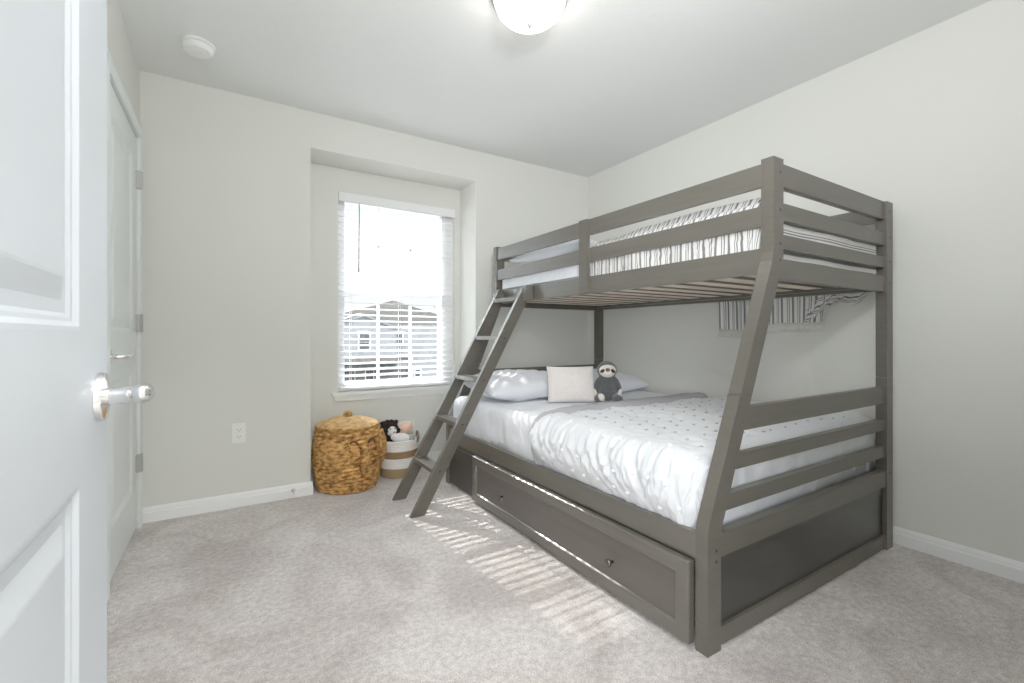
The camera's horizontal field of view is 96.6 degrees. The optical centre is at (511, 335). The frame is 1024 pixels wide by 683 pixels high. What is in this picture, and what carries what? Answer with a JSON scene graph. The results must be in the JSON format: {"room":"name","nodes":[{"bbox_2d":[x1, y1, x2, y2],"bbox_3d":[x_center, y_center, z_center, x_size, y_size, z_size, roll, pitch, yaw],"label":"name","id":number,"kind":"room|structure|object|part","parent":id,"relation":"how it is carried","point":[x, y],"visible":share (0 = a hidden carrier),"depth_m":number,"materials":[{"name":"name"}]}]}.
{"room":"bedroom","nodes":[
{"label":"bedroom","id":0,"kind":"room"},
{"bbox_2d":[107,0,139,528],"bbox_3d":[-1.241,-0.207,1.044,0.197,2.440,3.205,0,0,-32],"label":"wall","id":1,"kind":"structure","parent":0,"point":[119,46],"depth_m":2.11,"materials":[{"name":"white paint"}]},
{"bbox_2d":[107,48,142,600],"bbox_3d":[-1.762,-0.039,2.084,0.018,2.105,0.839,0,0,-32],"label":"trim","id":2,"kind":"structure","parent":1,"relation":"attached to","point":[112,74],"depth_m":2.05,"materials":[{"name":"white paint"}]},
{"bbox_2d":[110,83,142,580],"bbox_3d":[-1.760,-0.013,2.088,0.101,2.029,0.724,0,0,-32],"label":"door","id":3,"kind":"structure","parent":1,"relation":"in","point":[125,179],"depth_m":2.08,"materials":[{"name":"white paint"}]},
{"bbox_3d":[-1.608,0.088,1.826,0.013,0.066,0.066,0,0,-32],"label":"handle","id":4,"kind":"part","parent":3,"relation":"part of","materials":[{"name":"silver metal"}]},
{"bbox_3d":[-1.609,0.085,1.885,0.058,0.029,0.121,0,0,-32],"label":"lever","id":5,"kind":"part","parent":3,"relation":"part of","materials":[{"name":"silver metal"}]},
{"bbox_2d":[140,70,587,507],"bbox_3d":[-0.797,-0.207,3.456,3.500,2.440,0.420,0,0,-32],"label":"wall","id":6,"kind":"structure","parent":0,"point":[240,192],"depth_m":2.79,"materials":[{"name":"white paint"}]},
{"bbox_2d":[232,423,245,443],"bbox_3d":[-1.613,0.579,2.696,0.070,0.114,0.009,0,0,-32],"label":"wall outlet","id":7,"kind":"object","parent":6,"relation":"attached to","point":[238,430],"visible":1,"depth_m":2.69,"materials":[{"name":"white plastic"}]},
{"bbox_2d":[236,434,241,438],"bbox_3d":[-1.611,0.599,2.694,0.034,0.028,0.003,0,0,-32],"label":"socket","id":8,"kind":"object","parent":7,"relation":"attached to","point":[238,436],"depth_m":2.69,"materials":[{"name":"grey plastic"}]},
{"bbox_2d":[142,451,440,523],"bbox_3d":[-0.730,0.972,3.407,3.167,0.082,0.294,0,0,-32],"label":"baseboard","id":9,"kind":"structure","parent":6,"relation":"attached to","point":[228,501],"depth_m":2.66,"materials":[{"name":"white paint"}]},
{"bbox_2d":[332,201,452,401],"bbox_3d":[-0.884,-0.278,3.546,0.997,1.498,0.165,0,0,-32],"label":"window","id":10,"kind":"structure","parent":6,"relation":"in","point":[359,394],"depth_m":3.56,"materials":[{"name":"white plastic"}]},
{"bbox_3d":[-0.868,0.440,3.520,0.997,0.062,0.105,0,0,-32],"label":"sill","id":11,"kind":"part","parent":10,"relation":"part of","materials":[{"name":"white paint"}]},
{"bbox_2d":[345,208,439,379],"bbox_3d":[-0.917,-0.307,3.558,0.760,1.340,0.012,0,0,-32],"label":"grille","id":12,"kind":"object","parent":10,"relation":"attached to","point":[347,293],"depth_m":3.62,"materials":[{"name":"white plastic"}]},
{"bbox_3d":[-0.920,-0.306,3.562,0.760,0.042,0.050,0,0,-32],"label":"meeting rail","id":13,"kind":"part","parent":10,"relation":"part of","materials":[{"name":"white plastic"}]},
{"bbox_2d":[338,192,454,390],"bbox_3d":[-0.866,-0.313,3.518,0.908,1.421,0.062,0,0,-32],"label":"window blind","id":14,"kind":"object","parent":10,"relation":"attached to","point":[351,198],"visible":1,"depth_m":3.50,"materials":[{"name":"white plastic"}]},
{"bbox_3d":[-0.868,-0.297,3.522,0.732,1.360,0.051,0,0,-32],"label":"ladder cord","id":15,"kind":"part","parent":14,"relation":"part of","materials":[{"name":"white fabric"}]},
{"bbox_3d":[-0.869,0.388,3.522,0.888,0.018,0.048,0,0,-32],"label":"rail","id":16,"kind":"part","parent":14,"relation":"part of","materials":[{"name":"white plastic"}]},
{"bbox_3d":[-0.619,-0.587,3.645,0.014,0.750,0.013,0,0,-32],"label":"pull cord","id":17,"kind":"part","parent":14,"relation":"part of","materials":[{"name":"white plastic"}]},
{"bbox_2d":[117,0,991,177],"bbox_3d":[0.151,-1.477,1.272,4.200,0.100,5.200,0,0,-32],"label":"ceiling","id":18,"kind":"structure","parent":0,"point":[609,83],"depth_m":2.37,"materials":[{"name":"white paint"}]},
{"bbox_2d":[180,35,214,58],"bbox_3d":[-1.541,-1.404,2.239,0.144,0.044,0.144,0,0,-32],"label":"smoke detector","id":19,"kind":"object","parent":18,"relation":"attached to","point":[196,46],"visible":1,"depth_m":2.21,"materials":[{"name":"white plastic"}]},
{"bbox_2d":[492,0,567,33],"bbox_3d":[0.074,-1.350,1.896,0.316,0.153,0.316,0,0,-32],"label":"ceiling light","id":20,"kind":"object","parent":18,"relation":"attached to","point":[522,16],"visible":1,"depth_m":1.87,"materials":[{"name":"white glass"}]},
{"bbox_2d":[107,467,1023,682],"bbox_3d":[0.151,1.063,1.272,4.200,0.100,5.200,0,0,-32],"label":"floor","id":21,"kind":"structure","parent":0,"point":[319,587],"depth_m":1.67,"materials":[{"name":"carpet"}]},
{"bbox_2d":[311,411,386,494],"bbox_3d":[-1.085,0.763,3.054,0.467,0.501,0.488,0,0,-32],"label":"hamper","id":22,"kind":"object","parent":21,"relation":"on","point":[348,450],"visible":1,"depth_m":2.89,"materials":[{"name":"wicker"}]},
{"bbox_3d":[-1.104,0.573,3.065,0.400,0.064,0.400,0,0,-32],"label":"lid","id":23,"kind":"part","parent":22,"relation":"part of","materials":[{"name":"wicker"}]},
{"bbox_3d":[-1.104,0.530,3.065,0.060,0.039,0.060,0,0,-32],"label":"lid knob","id":24,"kind":"part","parent":22,"relation":"part of","materials":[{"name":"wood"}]},
{"bbox_2d":[380,430,418,478],"bbox_3d":[-0.833,0.854,3.331,0.291,0.317,0.288,0,0,-32],"label":"rope basket","id":25,"kind":"object","parent":21,"relation":"on","point":[399,455],"visible":0.66,"depth_m":3.21,"materials":[{"name":"white fabric"}]},
{"bbox_2d":[380,419,400,441],"bbox_3d":[-0.876,0.711,3.290,0.133,0.210,0.141,0,0,20],"label":"toy","id":26,"kind":"object","parent":25,"relation":"in","point":[390,427],"visible":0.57,"depth_m":3.25,"materials":[{"name":"black fur"}]},
{"bbox_2d":[391,433,414,441],"bbox_3d":[-0.790,0.752,3.277,0.174,0.106,0.109,0,0,-32],"label":"toy","id":27,"kind":"object","parent":25,"relation":"in","point":[398,437],"visible":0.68,"depth_m":3.23,"materials":[{"name":"white fabric"}]},
{"bbox_2d":[398,420,414,435],"bbox_3d":[-0.802,0.730,3.386,0.146,0.190,0.135,0,0,-5],"label":"toy","id":28,"kind":"object","parent":25,"relation":"in","point":[407,427],"visible":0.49,"depth_m":3.35,"materials":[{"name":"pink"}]},
{"bbox_2d":[392,285,532,518],"bbox_3d":[-0.309,0.347,2.872,0.798,1.333,0.397,0,0,-32],"label":"ladder","id":29,"kind":"object","parent":21,"relation":"on","point":[437,469],"visible":1,"depth_m":2.84,"materials":[{"name":"grey wood"}]},
{"bbox_2d":[446,156,892,657],"bbox_3d":[0.661,0.186,2.652,1.474,1.655,2.026,0,0,-32],"label":"bunk bed","id":30,"kind":"object","parent":21,"relation":"on","point":[748,569],"visible":0.91,"depth_m":1.85,"materials":[{"name":"grey wood"}]},
{"bbox_3d":[-0.319,0.876,2.962,0.018,0.250,0.415,0,0,-32],"label":"panel","id":31,"kind":"part","parent":30,"relation":"part of","materials":[{"name":"grey wood"}]},
{"bbox_3d":[-0.340,0.607,3.195,0.244,0.812,0.045,0,0,-32],"label":"post","id":32,"kind":"part","parent":30,"relation":"part of","materials":[{"name":"grey wood"}]},
{"bbox_3d":[-0.181,-0.221,3.295,0.268,0.842,0.045,0,0,-32],"label":"post","id":33,"kind":"part","parent":30,"relation":"part of","materials":[{"name":"grey wood"}]},
{"bbox_3d":[0.320,-0.589,3.607,0.928,0.084,0.027,0,0,-32],"label":"guard rail","id":34,"kind":"part","parent":30,"relation":"part of","materials":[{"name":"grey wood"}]},
{"bbox_3d":[0.212,0.284,3.540,1.182,0.078,0.027,0,0,-32],"label":"rail","id":35,"kind":"part","parent":30,"relation":"part of","materials":[{"name":"grey wood"}]},
{"bbox_3d":[0.314,-0.243,3.604,0.942,0.072,0.027,0,0,-32],"label":"guard rail","id":36,"kind":"part","parent":30,"relation":"part of","materials":[{"name":"grey wood"}]},
{"bbox_2d":[503,268,637,289],"bbox_3d":[0.835,-0.366,2.764,0.940,0.201,1.910,0,0,-32],"label":"mattress","id":37,"kind":"object","parent":30,"relation":"on","point":[637,268],"visible":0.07,"depth_m":2.87,"materials":[{"name":"white fabric"}]},
{"bbox_2d":[502,253,578,288],"bbox_3d":[0.585,-0.414,3.164,0.969,0.161,0.954,0,0,-32],"label":"sheet","id":38,"kind":"object","parent":37,"relation":"on","point":[571,271],"visible":0.12,"depth_m":2.88,"materials":[{"name":"white fabric"}]},
{"bbox_2d":[508,239,596,263],"bbox_3d":[0.426,-0.540,3.157,0.610,0.170,0.750,0,0,-35],"label":"bed pillow","id":39,"kind":"object","parent":38,"relation":"on","point":[571,246],"visible":0.25,"depth_m":2.94,"materials":[{"name":"white fabric"}]},
{"bbox_2d":[590,198,875,337],"bbox_3d":[1.125,-0.265,2.369,1.072,0.562,0.998,0,0,-32],"label":"striped blanket","id":40,"kind":"object","parent":37,"relation":"on","point":[787,314],"visible":0.51,"depth_m":2.14,"materials":[{"name":"white fabric"}]},
{"bbox_3d":[0.095,0.681,2.300,0.024,0.084,1.947,0,0,-32],"label":"rail","id":41,"kind":"part","parent":30,"relation":"part of","materials":[{"name":"grey wood"}]},
{"bbox_3d":[0.096,0.740,2.301,0.016,0.037,1.946,0,0,-32],"label":"rail","id":42,"kind":"part","parent":30,"relation":"part of","materials":[{"name":"grey wood"}]},
{"bbox_3d":[0.173,0.862,2.118,0.012,0.166,1.424,0,0,-32],"label":"drawer panel","id":43,"kind":"part","parent":30,"relation":"part of","materials":[{"name":"grey wood"}]},
{"bbox_3d":[0.174,0.862,2.118,0.030,0.266,1.524,0,0,-32],"label":"drawer","id":44,"kind":"part","parent":30,"relation":"part of","materials":[{"name":"grey wood"}]},
{"bbox_3d":[0.395,-0.429,2.490,0.022,0.395,0.066,0,0,-32],"label":"guard post","id":45,"kind":"part","parent":30,"relation":"part of","materials":[{"name":"grey wood"}]},
{"bbox_3d":[0.735,-0.216,3.865,0.066,0.832,0.045,0,0,-32],"label":"post","id":46,"kind":"part","parent":30,"relation":"part of","materials":[{"name":"grey wood"}]},
{"bbox_3d":[0.735,0.608,3.865,0.066,0.812,0.045,0,0,-32],"label":"post","id":47,"kind":"part","parent":30,"relation":"part of","materials":[{"name":"grey wood"}]},
{"bbox_3d":[0.376,0.873,1.751,0.038,0.031,0.031,0,0,-32],"label":"knob","id":48,"kind":"part","parent":30,"relation":"part of","materials":[{"name":"silver metal"}]},
{"bbox_3d":[0.415,-0.436,2.499,0.022,0.074,1.947,0,0,-32],"label":"guard rail","id":49,"kind":"part","parent":30,"relation":"part of","materials":[{"name":"grey wood"}]},
{"bbox_3d":[0.415,-0.586,2.499,0.022,0.083,1.947,0,0,-32],"label":"guard rail","id":50,"kind":"part","parent":30,"relation":"part of","materials":[{"name":"grey wood"}]},
{"bbox_3d":[0.414,-0.272,2.499,0.024,0.091,1.947,0,0,-32],"label":"rail","id":51,"kind":"part","parent":30,"relation":"part of","materials":[{"name":"grey wood"}]},
{"bbox_2d":[456,399,871,524],"bbox_3d":[0.676,0.565,2.665,1.315,0.253,1.910,0,0,-32],"label":"mattress","id":52,"kind":"object","parent":30,"relation":"on","point":[736,513],"visible":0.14,"depth_m":1.82,"materials":[{"name":"white fabric"}]},
{"bbox_2d":[453,390,668,475],"bbox_3d":[0.554,0.556,2.852,1.359,0.283,1.456,0,0,-32],"label":"sheet","id":53,"kind":"object","parent":52,"relation":"on","point":[512,427],"visible":0.31,"depth_m":2.67,"materials":[{"name":"white fabric"}]},
{"bbox_2d":[463,369,547,401],"bbox_3d":[0.052,0.331,3.066,0.700,0.197,0.511,0,0,-32],"label":"bed pillow","id":54,"kind":"object","parent":53,"relation":"on","point":[518,385],"visible":0.7,"depth_m":2.86,"materials":[{"name":"white fabric"}]},
{"bbox_2d":[546,366,595,402],"bbox_3d":[0.367,0.305,2.838,0.304,0.218,0.145,0,0,0],"label":"throw cushion","id":55,"kind":"object","parent":53,"relation":"on","point":[565,384],"visible":0.99,"depth_m":2.79,"materials":[{"name":"fabric"}]},
{"bbox_2d":[593,361,622,401],"bbox_3d":[0.586,0.285,2.799,0.178,0.251,0.164,0,0,4],"label":"toy","id":56,"kind":"object","parent":53,"relation":"on","point":[607,386],"visible":0.94,"depth_m":2.79,"materials":[{"name":"grey fabric"}]},
{"bbox_2d":[593,369,648,393],"bbox_3d":[0.629,0.342,3.389,0.625,0.180,0.516,0,0,-32],"label":"bed pillow","id":57,"kind":"object","parent":53,"relation":"on","point":[628,382],"visible":0.2,"depth_m":3.29,"materials":[{"name":"white fabric"}]},
{"bbox_2d":[529,392,875,528],"bbox_3d":[0.885,0.534,2.297,1.476,0.318,1.120,0,0,-32],"label":"comforter","id":58,"kind":"object","parent":52,"relation":"on","point":[648,456],"visible":0.62,"depth_m":1.87,"materials":[{"name":"white fabric"}]},
{"bbox_3d":[0.706,0.607,1.515,0.244,0.812,0.045,0,0,-32],"label":"post","id":59,"kind":"part","parent":30,"relation":"part of","materials":[{"name":"grey wood"}]},
{"bbox_3d":[1.263,-0.260,3.027,0.024,0.097,1.947,0,0,-32],"label":"rail","id":60,"kind":"part","parent":30,"relation":"part of","materials":[{"name":"grey wood"}]},
{"bbox_3d":[0.866,-0.221,1.614,0.268,0.842,0.045,0,0,-32],"label":"post","id":61,"kind":"part","parent":30,"relation":"part of","materials":[{"name":"grey wood"}]},
{"bbox_3d":[1.206,0.833,1.828,1.300,0.260,0.013,0,0,-32],"label":"panel","id":62,"kind":"part","parent":30,"relation":"part of","materials":[{"name":"grey wood"}]},
{"bbox_3d":[1.215,0.550,1.832,1.285,0.053,0.027,0,0,-32],"label":"rail","id":63,"kind":"part","parent":30,"relation":"part of","materials":[{"name":"grey wood"}]},
{"bbox_3d":[1.237,0.424,1.846,1.233,0.050,0.027,0,0,-32],"label":"rail","id":64,"kind":"part","parent":30,"relation":"part of","materials":[{"name":"grey wood"}]},
{"bbox_3d":[1.258,0.284,1.860,1.182,0.078,0.027,0,0,-32],"label":"rail","id":65,"kind":"part","parent":30,"relation":"part of","materials":[{"name":"grey wood"}]},
{"bbox_3d":[1.360,-0.243,1.923,0.942,0.072,0.027,0,0,-32],"label":"guard rail","id":66,"kind":"part","parent":30,"relation":"part of","materials":[{"name":"grey wood"}]},
{"bbox_3d":[1.366,-0.345,1.927,0.928,0.052,0.027,0,0,-32],"label":"guard rail","id":67,"kind":"part","parent":30,"relation":"part of","materials":[{"name":"grey wood"}]},
{"bbox_3d":[1.366,-0.456,1.927,0.928,0.062,0.027,0,0,-32],"label":"guard rail","id":68,"kind":"part","parent":30,"relation":"part of","materials":[{"name":"grey wood"}]},
{"bbox_3d":[1.366,-0.589,1.927,0.928,0.084,0.027,0,0,-32],"label":"guard rail","id":69,"kind":"part","parent":30,"relation":"part of","materials":[{"name":"grey wood"}]},
{"bbox_3d":[1.263,-0.582,3.027,0.024,0.074,1.947,0,0,-32],"label":"guard rail","id":70,"kind":"part","parent":30,"relation":"part of","materials":[{"name":"grey wood"}]},
{"bbox_3d":[1.782,-0.216,2.184,0.066,0.832,0.045,0,0,-32],"label":"post","id":71,"kind":"part","parent":30,"relation":"part of","materials":[{"name":"grey wood"}]},
{"bbox_3d":[1.782,0.608,2.184,0.066,0.812,0.045,0,0,-32],"label":"post","id":72,"kind":"part","parent":30,"relation":"part of","materials":[{"name":"grey wood"}]},
{"bbox_2d":[588,0,1023,562],"bbox_3d":[1.589,-0.207,2.806,0.136,2.440,3.205,0,0,-32],"label":"wall","id":73,"kind":"structure","parent":0,"point":[928,123],"depth_m":2.15,"materials":[{"name":"white paint"}]},
{"bbox_2d":[893,525,1023,583],"bbox_3d":[1.496,0.972,2.813,0.014,0.082,3.095,0,0,-32],"label":"baseboard","id":74,"kind":"structure","parent":73,"relation":"attached to","point":[1007,568],"depth_m":2.02,"materials":[{"name":"white paint"}]},
{"bbox_3d":[0.921,-0.207,0.568,3.364,2.440,0.110,0,0,-32],"label":"wall","id":75,"kind":"structure","parent":0,"visible":0},
{"bbox_2d":[0,0,154,682],"bbox_3d":[-0.389,-0.014,0.355,0.106,2.026,0.860,0,0,-32],"label":"door","id":76,"kind":"structure","parent":75,"relation":"in","point":[57,394],"depth_m":0.50,"materials":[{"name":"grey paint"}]},
{"bbox_3d":[-0.595,0.089,0.665,0.013,0.072,0.072,0,0,-32],"label":"handle","id":77,"kind":"part","parent":76,"relation":"part of","materials":[{"name":"silver metal"}]},
{"bbox_3d":[-0.545,0.085,0.648,0.063,0.035,0.106,0,0,-32],"label":"lever","id":78,"kind":"part","parent":76,"relation":"part of","materials":[{"name":"silver metal"}]},
{"label":"outside","id":79,"kind":"structure","parent":0,"visible":0},
{"bbox_3d":[-20.565,5.513,61.409,150.000,0.200,114.000,0,0,-32],"label":"ground","id":80,"kind":"structure","parent":79,"visible":0},
{"bbox_2d":[345,300,436,380],"bbox_3d":[-12.211,0.985,44.511,14.560,8.708,12.320,0,0,-32],"label":"neighbor house","id":81,"kind":"structure","parent":80,"relation":"on","point":[381,306],"depth_m":41.17,"materials":[{"name":"grey"}]},
{"bbox_3d":[-14.210,3.659,38.847,1.540,1.120,0.056,0,0,-32],"label":"pane","id":82,"kind":"part","parent":81,"relation":"part of","materials":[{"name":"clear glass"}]},
{"bbox_3d":[-12.837,0.935,39.702,0.910,0.602,0.056,0,0,-32],"label":"pane","id":83,"kind":"part","parent":81,"relation":"part of","materials":[{"name":"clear glass"}]},
{"bbox_3d":[-12.837,0.151,39.702,0.910,0.798,0.056,0,0,-32],"label":"pane","id":84,"kind":"part","parent":81,"relation":"part of","materials":[{"name":"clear glass"}]},
{"bbox_3d":[-12.457,3.505,39.939,0.630,0.812,0.056,0,0,-32],"label":"pane","id":85,"kind":"part","parent":81,"relation":"part of","materials":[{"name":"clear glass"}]},
{"bbox_3d":[-10.668,3.693,44.350,1.890,1.050,0.056,0,0,-32],"label":"pane","id":86,"kind":"part","parent":81,"relation":"part of","materials":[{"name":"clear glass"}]},
{"bbox_3d":[-10.668,2.231,44.350,1.890,0.560,0.056,0,0,-32],"label":"pane","id":87,"kind":"part","parent":81,"relation":"part of","materials":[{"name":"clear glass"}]},
{"bbox_3d":[-9.331,3.728,45.183,0.560,0.700,0.056,0,0,-32],"label":"pane","id":88,"kind":"part","parent":81,"relation":"part of","materials":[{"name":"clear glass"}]}
]}

